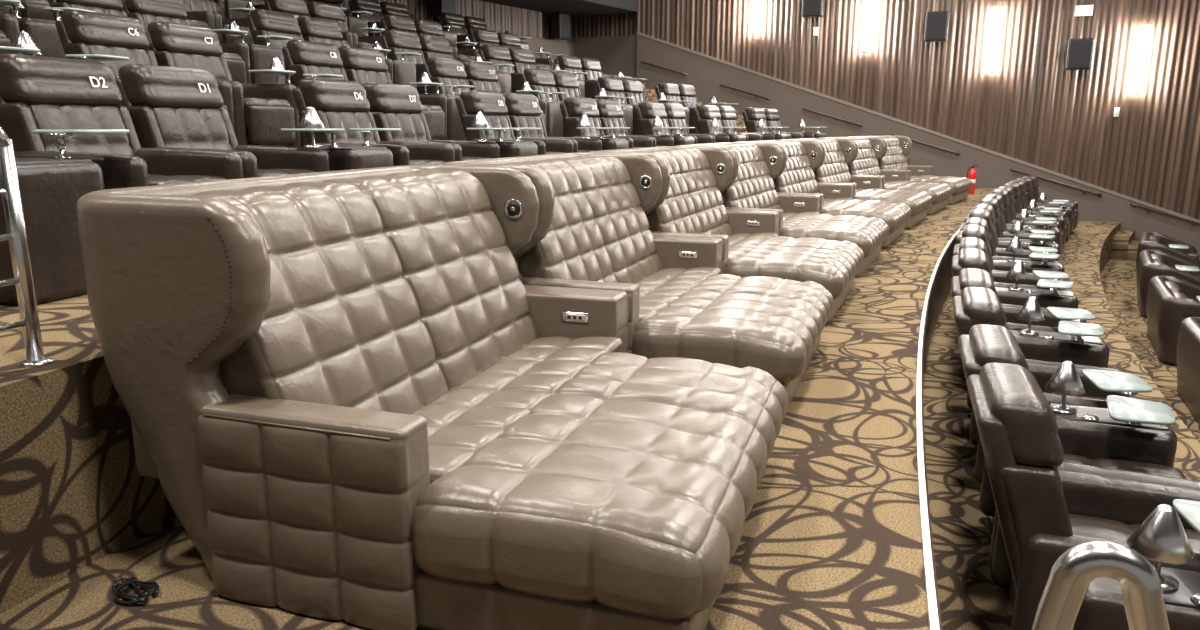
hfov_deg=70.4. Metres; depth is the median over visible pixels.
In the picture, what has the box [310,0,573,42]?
wall
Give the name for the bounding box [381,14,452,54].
recliner armchair
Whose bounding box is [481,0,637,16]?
trim
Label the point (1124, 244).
carpeted stairs
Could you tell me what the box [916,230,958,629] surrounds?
trim
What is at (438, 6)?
doorway
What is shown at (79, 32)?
recliner armchair
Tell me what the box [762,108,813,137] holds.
recliner armchair
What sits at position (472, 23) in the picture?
recliner armchair
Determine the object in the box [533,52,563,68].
console table
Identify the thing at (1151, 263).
recliner armchair
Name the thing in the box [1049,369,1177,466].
console table
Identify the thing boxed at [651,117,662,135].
table lamp
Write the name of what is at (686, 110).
console table
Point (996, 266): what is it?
recliner armchair
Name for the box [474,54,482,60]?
table lamp
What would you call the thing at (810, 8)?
wall speaker
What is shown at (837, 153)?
lounger
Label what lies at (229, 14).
console table
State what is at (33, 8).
recliner armchair
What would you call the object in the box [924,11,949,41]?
wall speaker
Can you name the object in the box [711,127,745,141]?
console table
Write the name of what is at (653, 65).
wall handrail
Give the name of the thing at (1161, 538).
table lamp
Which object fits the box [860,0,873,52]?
wall sconce
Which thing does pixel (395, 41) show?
recliner armchair
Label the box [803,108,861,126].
wall handrail
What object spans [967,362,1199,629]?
recliner armchair
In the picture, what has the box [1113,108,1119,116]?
wall sensor
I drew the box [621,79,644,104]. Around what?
recliner armchair
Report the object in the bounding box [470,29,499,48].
recliner armchair
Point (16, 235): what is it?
guard rail
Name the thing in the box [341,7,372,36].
console table
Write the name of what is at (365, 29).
console table
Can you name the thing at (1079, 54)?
wall speaker
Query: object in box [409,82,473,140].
console table
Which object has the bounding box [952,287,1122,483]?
recliner armchair
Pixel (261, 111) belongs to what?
recliner armchair
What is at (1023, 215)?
table lamp
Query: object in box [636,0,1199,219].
wall
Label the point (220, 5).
recliner armchair
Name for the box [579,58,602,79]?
recliner armchair
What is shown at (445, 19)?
recliner armchair
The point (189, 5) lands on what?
recliner armchair
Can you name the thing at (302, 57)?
recliner armchair
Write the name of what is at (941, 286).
trim
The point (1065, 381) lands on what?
table lamp
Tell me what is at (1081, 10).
emergency light
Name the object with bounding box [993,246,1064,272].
console table
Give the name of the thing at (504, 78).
console table
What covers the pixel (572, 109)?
recliner armchair
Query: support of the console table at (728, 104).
on the floor
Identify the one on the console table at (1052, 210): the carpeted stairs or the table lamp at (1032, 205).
the table lamp at (1032, 205)
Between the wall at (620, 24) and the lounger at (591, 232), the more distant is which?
the wall at (620, 24)
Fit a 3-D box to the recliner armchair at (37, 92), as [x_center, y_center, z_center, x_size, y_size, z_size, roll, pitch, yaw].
[-2.654,-0.846,4.702,1.106,1.130,0.798,4,13,19]
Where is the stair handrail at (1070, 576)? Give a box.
[1032,541,1169,629]
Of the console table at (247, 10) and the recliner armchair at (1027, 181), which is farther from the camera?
the recliner armchair at (1027, 181)
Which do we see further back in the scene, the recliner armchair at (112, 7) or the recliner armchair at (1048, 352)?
the recliner armchair at (112, 7)
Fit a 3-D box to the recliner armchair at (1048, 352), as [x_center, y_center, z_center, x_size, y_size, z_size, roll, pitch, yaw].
[3.004,0.296,5.922,1.106,1.130,0.798,5,13,21]
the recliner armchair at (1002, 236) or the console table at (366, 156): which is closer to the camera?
the console table at (366, 156)
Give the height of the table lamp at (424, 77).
0.281 m
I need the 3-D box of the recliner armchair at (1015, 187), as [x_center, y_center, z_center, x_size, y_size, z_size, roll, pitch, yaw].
[7.749,-1.774,15.232,1.106,1.130,0.798,8,15,31]
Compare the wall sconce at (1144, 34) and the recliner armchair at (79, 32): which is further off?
the wall sconce at (1144, 34)
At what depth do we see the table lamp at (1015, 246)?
9.73 m
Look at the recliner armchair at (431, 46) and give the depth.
13.50 m
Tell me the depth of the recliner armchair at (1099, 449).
4.30 m
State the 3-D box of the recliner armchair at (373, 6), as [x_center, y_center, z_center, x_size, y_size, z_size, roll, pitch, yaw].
[-4.241,-5.604,16.559,1.106,1.130,0.798,7,14,27]
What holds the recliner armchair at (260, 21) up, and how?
on the floor
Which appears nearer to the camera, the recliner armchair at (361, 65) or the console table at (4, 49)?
the console table at (4, 49)
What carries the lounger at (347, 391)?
on the floor
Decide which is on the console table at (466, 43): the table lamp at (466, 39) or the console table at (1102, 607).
the table lamp at (466, 39)
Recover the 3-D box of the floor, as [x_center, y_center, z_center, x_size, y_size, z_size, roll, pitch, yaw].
[4.092,-0.615,6.217,27.258,4.120,30.540,6,14,23]
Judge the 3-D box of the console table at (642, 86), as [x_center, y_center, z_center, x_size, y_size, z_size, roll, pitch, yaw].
[0.537,-4.792,18.600,0.778,0.747,1.061,7,15,30]
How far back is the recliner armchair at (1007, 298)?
7.78 m
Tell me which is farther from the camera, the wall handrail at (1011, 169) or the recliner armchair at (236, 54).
the wall handrail at (1011, 169)
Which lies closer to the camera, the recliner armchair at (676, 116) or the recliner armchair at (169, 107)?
the recliner armchair at (169, 107)
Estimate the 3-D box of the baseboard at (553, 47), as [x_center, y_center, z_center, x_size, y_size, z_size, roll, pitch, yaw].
[-8.442,-3.388,6.986,2.669,1.080,38.893,4,13,19]
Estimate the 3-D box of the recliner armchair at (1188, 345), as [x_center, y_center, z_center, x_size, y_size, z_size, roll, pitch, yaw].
[6.294,0.610,8.221,1.000,0.800,1.900,6,14,24]
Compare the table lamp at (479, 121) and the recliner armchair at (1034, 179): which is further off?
the recliner armchair at (1034, 179)
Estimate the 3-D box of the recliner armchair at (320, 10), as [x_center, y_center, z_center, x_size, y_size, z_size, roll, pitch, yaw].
[-4.058,-4.406,13.566,1.106,1.130,0.798,6,14,25]
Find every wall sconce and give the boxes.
[750,0,760,34]
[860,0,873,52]
[985,6,1003,72]
[1130,24,1152,94]
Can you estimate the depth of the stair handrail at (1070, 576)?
1.16 m
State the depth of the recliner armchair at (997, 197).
12.69 m
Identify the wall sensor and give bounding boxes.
[813,27,817,35]
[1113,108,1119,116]
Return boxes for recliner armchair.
[0,8,9,13]
[0,14,19,53]
[0,54,243,189]
[10,0,54,20]
[48,0,127,20]
[55,10,235,135]
[116,64,329,177]
[121,0,250,83]
[146,22,300,146]
[182,0,253,43]
[186,11,214,28]
[212,0,225,18]
[246,9,303,84]
[250,0,265,9]
[264,0,352,46]
[282,40,347,85]
[292,78,454,165]
[297,17,392,83]
[307,1,384,56]
[338,46,446,139]
[348,0,383,35]
[363,83,499,160]
[380,2,408,16]
[380,30,428,92]
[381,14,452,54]
[414,19,478,61]
[418,35,453,61]
[422,57,469,95]
[438,12,472,48]
[455,90,572,154]
[462,61,546,128]
[464,16,486,33]
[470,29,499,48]
[478,44,524,93]
[497,33,552,69]
[501,93,601,152]
[508,48,535,72]
[520,68,567,136]
[552,71,580,100]
[554,55,598,98]
[559,97,652,148]
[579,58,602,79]
[594,99,673,146]
[595,77,640,134]
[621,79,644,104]
[635,102,712,143]
[655,82,698,133]
[662,103,728,142]
[677,84,697,106]
[694,105,760,140]
[717,106,774,139]
[742,107,801,138]
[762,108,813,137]
[951,248,1085,389]
[951,268,1121,433]
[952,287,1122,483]
[953,237,1075,309]
[956,224,1069,290]
[958,324,1199,567]
[959,217,1061,274]
[964,209,1058,262]
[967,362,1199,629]
[969,204,1056,253]
[978,198,1056,243]
[984,194,1057,243]
[990,189,1060,252]
[997,186,1062,250]
[1003,183,1066,243]
[1009,180,1069,239]
[1017,177,1074,233]
[1025,175,1078,228]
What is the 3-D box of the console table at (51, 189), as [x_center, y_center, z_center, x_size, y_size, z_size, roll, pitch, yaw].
[-2.733,-0.464,3.885,0.778,0.747,1.060,4,13,18]
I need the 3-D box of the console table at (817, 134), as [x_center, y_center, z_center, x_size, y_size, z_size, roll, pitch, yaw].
[4.559,-3.777,18.778,0.778,0.747,1.060,8,15,32]
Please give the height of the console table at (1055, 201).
0.747 m
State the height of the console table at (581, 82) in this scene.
0.747 m
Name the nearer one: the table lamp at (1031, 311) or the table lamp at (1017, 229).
the table lamp at (1031, 311)
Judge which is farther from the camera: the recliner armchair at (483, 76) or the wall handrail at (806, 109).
the wall handrail at (806, 109)
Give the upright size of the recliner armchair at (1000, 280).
1.130 m
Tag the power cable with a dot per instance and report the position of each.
(133, 581)
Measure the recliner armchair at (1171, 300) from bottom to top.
0.800 m
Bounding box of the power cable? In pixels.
[111,577,159,604]
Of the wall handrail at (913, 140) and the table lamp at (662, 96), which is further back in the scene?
the wall handrail at (913, 140)
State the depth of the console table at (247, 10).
11.41 m
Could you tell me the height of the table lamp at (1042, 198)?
0.281 m
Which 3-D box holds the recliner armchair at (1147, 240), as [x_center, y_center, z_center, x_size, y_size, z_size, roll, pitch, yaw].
[10.369,-1.008,15.496,1.000,0.800,1.900,8,15,32]
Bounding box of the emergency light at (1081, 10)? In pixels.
[1075,5,1092,15]
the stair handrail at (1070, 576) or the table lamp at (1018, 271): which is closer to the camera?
the stair handrail at (1070, 576)
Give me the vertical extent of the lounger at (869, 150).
1.255 m
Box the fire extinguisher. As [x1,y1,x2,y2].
[967,164,978,193]
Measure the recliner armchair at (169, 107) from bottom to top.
1.130 m
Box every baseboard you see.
[344,9,574,58]
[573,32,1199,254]
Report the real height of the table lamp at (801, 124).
0.281 m
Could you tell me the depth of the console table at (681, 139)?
12.29 m
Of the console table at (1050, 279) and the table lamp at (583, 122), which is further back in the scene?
the table lamp at (583, 122)
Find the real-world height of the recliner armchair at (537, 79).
1.130 m
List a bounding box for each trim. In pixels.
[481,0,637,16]
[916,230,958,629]
[921,233,957,629]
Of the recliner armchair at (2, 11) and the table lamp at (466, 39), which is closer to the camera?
the recliner armchair at (2, 11)
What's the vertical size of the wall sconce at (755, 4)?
1.460 m
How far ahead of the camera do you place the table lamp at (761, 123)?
16.66 m
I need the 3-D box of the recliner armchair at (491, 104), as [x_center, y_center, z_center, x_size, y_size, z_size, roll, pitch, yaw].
[-0.903,-1.830,9.126,1.106,1.130,0.798,5,14,23]
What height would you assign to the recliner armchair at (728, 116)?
1.130 m
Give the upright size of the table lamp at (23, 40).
0.281 m
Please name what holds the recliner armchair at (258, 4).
on the floor
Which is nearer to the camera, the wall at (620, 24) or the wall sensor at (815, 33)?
the wall sensor at (815, 33)
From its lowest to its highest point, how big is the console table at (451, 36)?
0.747 m
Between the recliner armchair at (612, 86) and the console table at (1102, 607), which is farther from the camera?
the recliner armchair at (612, 86)
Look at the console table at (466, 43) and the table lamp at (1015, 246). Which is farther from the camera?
the console table at (466, 43)
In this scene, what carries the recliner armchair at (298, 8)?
on the floor
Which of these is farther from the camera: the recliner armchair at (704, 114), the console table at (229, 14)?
the recliner armchair at (704, 114)
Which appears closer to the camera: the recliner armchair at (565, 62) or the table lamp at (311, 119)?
the table lamp at (311, 119)
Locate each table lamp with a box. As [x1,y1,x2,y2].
[0,0,24,14]
[10,31,42,55]
[225,21,240,41]
[243,2,254,14]
[266,57,285,83]
[298,107,324,146]
[368,22,379,35]
[372,41,383,53]
[417,72,431,92]
[462,37,471,48]
[470,112,489,140]
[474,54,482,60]
[520,82,530,93]
[537,47,544,57]
[576,115,590,137]
[596,88,606,98]
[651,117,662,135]
[658,93,666,102]
[709,96,716,104]
[709,118,719,133]
[756,119,765,132]
[797,120,805,131]
[1005,237,1023,261]
[1006,260,1028,290]
[1009,221,1024,241]
[1016,297,1044,334]
[1017,209,1030,227]
[1026,200,1037,216]
[1037,193,1047,207]
[1045,361,1085,413]
[1126,504,1194,591]
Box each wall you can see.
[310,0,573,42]
[574,12,636,37]
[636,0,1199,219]
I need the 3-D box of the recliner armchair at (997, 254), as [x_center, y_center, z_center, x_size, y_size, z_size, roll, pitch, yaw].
[5.000,-0.685,10.333,1.106,1.130,0.798,6,14,25]
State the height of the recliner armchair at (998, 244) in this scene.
1.130 m
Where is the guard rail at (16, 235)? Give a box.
[0,126,53,367]
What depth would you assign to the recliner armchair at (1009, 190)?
14.26 m
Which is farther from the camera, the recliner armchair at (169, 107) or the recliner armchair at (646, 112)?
the recliner armchair at (646, 112)
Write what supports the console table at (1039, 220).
on the floor
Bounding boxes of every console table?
[0,0,95,57]
[0,46,128,60]
[0,129,129,305]
[212,29,292,83]
[224,0,251,18]
[229,8,297,17]
[248,70,342,146]
[281,128,400,170]
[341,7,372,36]
[359,28,384,35]
[370,48,420,89]
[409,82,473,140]
[443,26,460,46]
[456,42,481,48]
[466,128,540,157]
[472,61,514,92]
[516,90,564,136]
[519,37,531,49]
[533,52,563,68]
[549,70,586,97]
[577,127,629,149]
[595,96,634,134]
[614,77,646,98]
[653,127,694,145]
[657,100,690,129]
[709,103,736,120]
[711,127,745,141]
[759,127,788,139]
[800,127,826,137]
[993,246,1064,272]
[995,270,1078,308]
[1004,229,1059,259]
[1008,217,1060,244]
[1010,307,1109,367]
[1035,207,1064,253]
[1049,199,1072,241]
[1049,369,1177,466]
[1073,499,1199,629]
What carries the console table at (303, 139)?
on the floor
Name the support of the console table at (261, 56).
on the floor
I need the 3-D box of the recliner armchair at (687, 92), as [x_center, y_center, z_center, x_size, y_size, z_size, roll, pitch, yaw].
[2.180,-4.422,18.430,1.106,1.130,0.798,8,15,31]
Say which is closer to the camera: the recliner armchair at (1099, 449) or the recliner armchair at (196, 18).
the recliner armchair at (1099, 449)
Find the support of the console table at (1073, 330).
on the floor
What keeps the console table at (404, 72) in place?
on the floor
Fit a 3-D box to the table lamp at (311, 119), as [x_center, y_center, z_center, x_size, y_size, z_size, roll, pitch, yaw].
[-2.049,-1.337,6.042,0.198,0.281,0.198,0,13,0]
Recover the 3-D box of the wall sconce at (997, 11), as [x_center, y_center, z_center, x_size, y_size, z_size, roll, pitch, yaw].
[9.082,-6.330,19.572,0.250,1.460,0.335,6,14,23]
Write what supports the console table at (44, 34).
on the floor
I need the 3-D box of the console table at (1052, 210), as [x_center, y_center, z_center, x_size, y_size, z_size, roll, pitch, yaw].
[7.595,-1.462,14.725,0.778,0.747,0.917,7,15,30]
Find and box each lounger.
[76,165,787,629]
[440,153,833,406]
[588,146,863,324]
[676,142,888,277]
[741,140,910,248]
[781,138,931,228]
[823,137,952,215]
[852,135,971,204]
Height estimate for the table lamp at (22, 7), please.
0.281 m
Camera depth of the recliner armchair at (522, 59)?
15.69 m
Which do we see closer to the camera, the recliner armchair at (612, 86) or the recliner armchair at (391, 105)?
the recliner armchair at (391, 105)
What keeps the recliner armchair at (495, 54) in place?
on the floor
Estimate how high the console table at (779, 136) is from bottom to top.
0.747 m
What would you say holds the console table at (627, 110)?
on the floor
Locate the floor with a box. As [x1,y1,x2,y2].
[0,74,1199,629]
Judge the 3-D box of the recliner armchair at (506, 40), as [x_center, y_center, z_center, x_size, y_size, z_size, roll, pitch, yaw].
[-1.627,-5.406,18.064,1.106,1.130,0.798,7,14,29]
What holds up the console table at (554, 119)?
on the floor
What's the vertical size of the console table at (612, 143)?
0.747 m
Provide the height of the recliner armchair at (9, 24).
1.130 m
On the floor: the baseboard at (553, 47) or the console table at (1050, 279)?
the console table at (1050, 279)
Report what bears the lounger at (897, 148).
on the floor
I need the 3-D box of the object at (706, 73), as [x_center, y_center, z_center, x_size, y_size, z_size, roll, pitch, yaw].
[10.964,-3.341,19.510,28.554,6.951,0.466,6,14,24]
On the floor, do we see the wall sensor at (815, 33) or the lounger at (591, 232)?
the lounger at (591, 232)
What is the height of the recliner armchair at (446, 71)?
1.130 m
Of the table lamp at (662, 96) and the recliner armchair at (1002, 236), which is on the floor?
the recliner armchair at (1002, 236)
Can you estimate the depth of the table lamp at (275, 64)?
8.15 m
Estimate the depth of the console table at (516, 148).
8.00 m
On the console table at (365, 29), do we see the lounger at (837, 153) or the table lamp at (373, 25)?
the table lamp at (373, 25)
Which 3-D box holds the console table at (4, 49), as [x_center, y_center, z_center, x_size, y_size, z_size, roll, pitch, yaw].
[-3.898,-1.452,5.980,0.778,0.747,1.060,4,13,19]
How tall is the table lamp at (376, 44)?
0.281 m
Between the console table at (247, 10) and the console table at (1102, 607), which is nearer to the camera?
the console table at (1102, 607)
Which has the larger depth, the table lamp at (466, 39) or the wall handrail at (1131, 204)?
the wall handrail at (1131, 204)
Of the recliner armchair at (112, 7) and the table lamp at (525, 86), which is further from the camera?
the table lamp at (525, 86)
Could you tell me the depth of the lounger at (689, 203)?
7.26 m
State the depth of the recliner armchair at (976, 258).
6.84 m
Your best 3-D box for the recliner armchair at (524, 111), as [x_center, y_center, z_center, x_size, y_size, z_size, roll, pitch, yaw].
[-0.587,-1.988,9.836,1.106,1.130,0.798,5,14,23]
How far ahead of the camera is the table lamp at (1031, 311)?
6.33 m
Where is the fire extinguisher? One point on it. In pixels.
(972, 173)
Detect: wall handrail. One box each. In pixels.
[641,61,686,75]
[720,84,769,99]
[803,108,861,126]
[891,134,959,154]
[1010,168,1101,195]
[1130,203,1199,225]
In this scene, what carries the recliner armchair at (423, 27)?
on the floor
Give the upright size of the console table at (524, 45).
0.747 m
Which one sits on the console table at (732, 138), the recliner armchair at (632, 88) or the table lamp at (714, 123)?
the table lamp at (714, 123)
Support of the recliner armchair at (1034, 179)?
on the floor
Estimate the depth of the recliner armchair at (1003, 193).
13.53 m
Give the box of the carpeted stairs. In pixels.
[641,83,1138,260]
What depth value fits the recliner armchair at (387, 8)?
17.16 m
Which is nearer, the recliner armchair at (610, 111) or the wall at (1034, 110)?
the recliner armchair at (610, 111)
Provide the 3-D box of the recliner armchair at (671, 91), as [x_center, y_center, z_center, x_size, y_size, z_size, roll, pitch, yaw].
[1.768,-4.275,17.768,1.106,1.130,0.798,7,15,30]
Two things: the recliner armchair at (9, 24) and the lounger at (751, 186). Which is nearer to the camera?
the recliner armchair at (9, 24)
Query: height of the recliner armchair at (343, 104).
1.130 m
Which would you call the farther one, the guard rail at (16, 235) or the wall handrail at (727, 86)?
the wall handrail at (727, 86)
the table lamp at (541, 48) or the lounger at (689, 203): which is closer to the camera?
the lounger at (689, 203)
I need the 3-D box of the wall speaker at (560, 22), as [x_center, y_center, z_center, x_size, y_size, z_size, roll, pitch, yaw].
[-1.109,-7.881,23.227,0.430,0.660,0.500,8,15,33]
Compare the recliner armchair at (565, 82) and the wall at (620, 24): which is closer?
the recliner armchair at (565, 82)
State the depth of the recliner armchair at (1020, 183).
15.82 m
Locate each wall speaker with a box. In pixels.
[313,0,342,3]
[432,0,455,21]
[551,12,570,39]
[802,0,824,17]
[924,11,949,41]
[1065,38,1094,69]
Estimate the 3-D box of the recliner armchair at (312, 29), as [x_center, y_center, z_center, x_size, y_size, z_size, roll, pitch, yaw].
[-3.410,-3.378,11.342,1.106,1.130,0.798,6,14,24]
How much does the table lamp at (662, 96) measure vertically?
0.281 m
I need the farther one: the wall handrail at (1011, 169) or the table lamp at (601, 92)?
the wall handrail at (1011, 169)
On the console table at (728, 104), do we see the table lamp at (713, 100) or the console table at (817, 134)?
the table lamp at (713, 100)
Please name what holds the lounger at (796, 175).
on the floor
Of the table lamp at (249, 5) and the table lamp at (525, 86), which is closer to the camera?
the table lamp at (249, 5)
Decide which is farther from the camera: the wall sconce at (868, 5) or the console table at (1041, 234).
the wall sconce at (868, 5)
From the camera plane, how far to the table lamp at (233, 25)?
9.65 m
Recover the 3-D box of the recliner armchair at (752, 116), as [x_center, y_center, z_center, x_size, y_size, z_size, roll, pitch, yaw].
[3.550,-3.703,17.548,1.106,1.130,0.798,8,15,31]
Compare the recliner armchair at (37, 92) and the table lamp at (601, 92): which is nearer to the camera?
the recliner armchair at (37, 92)

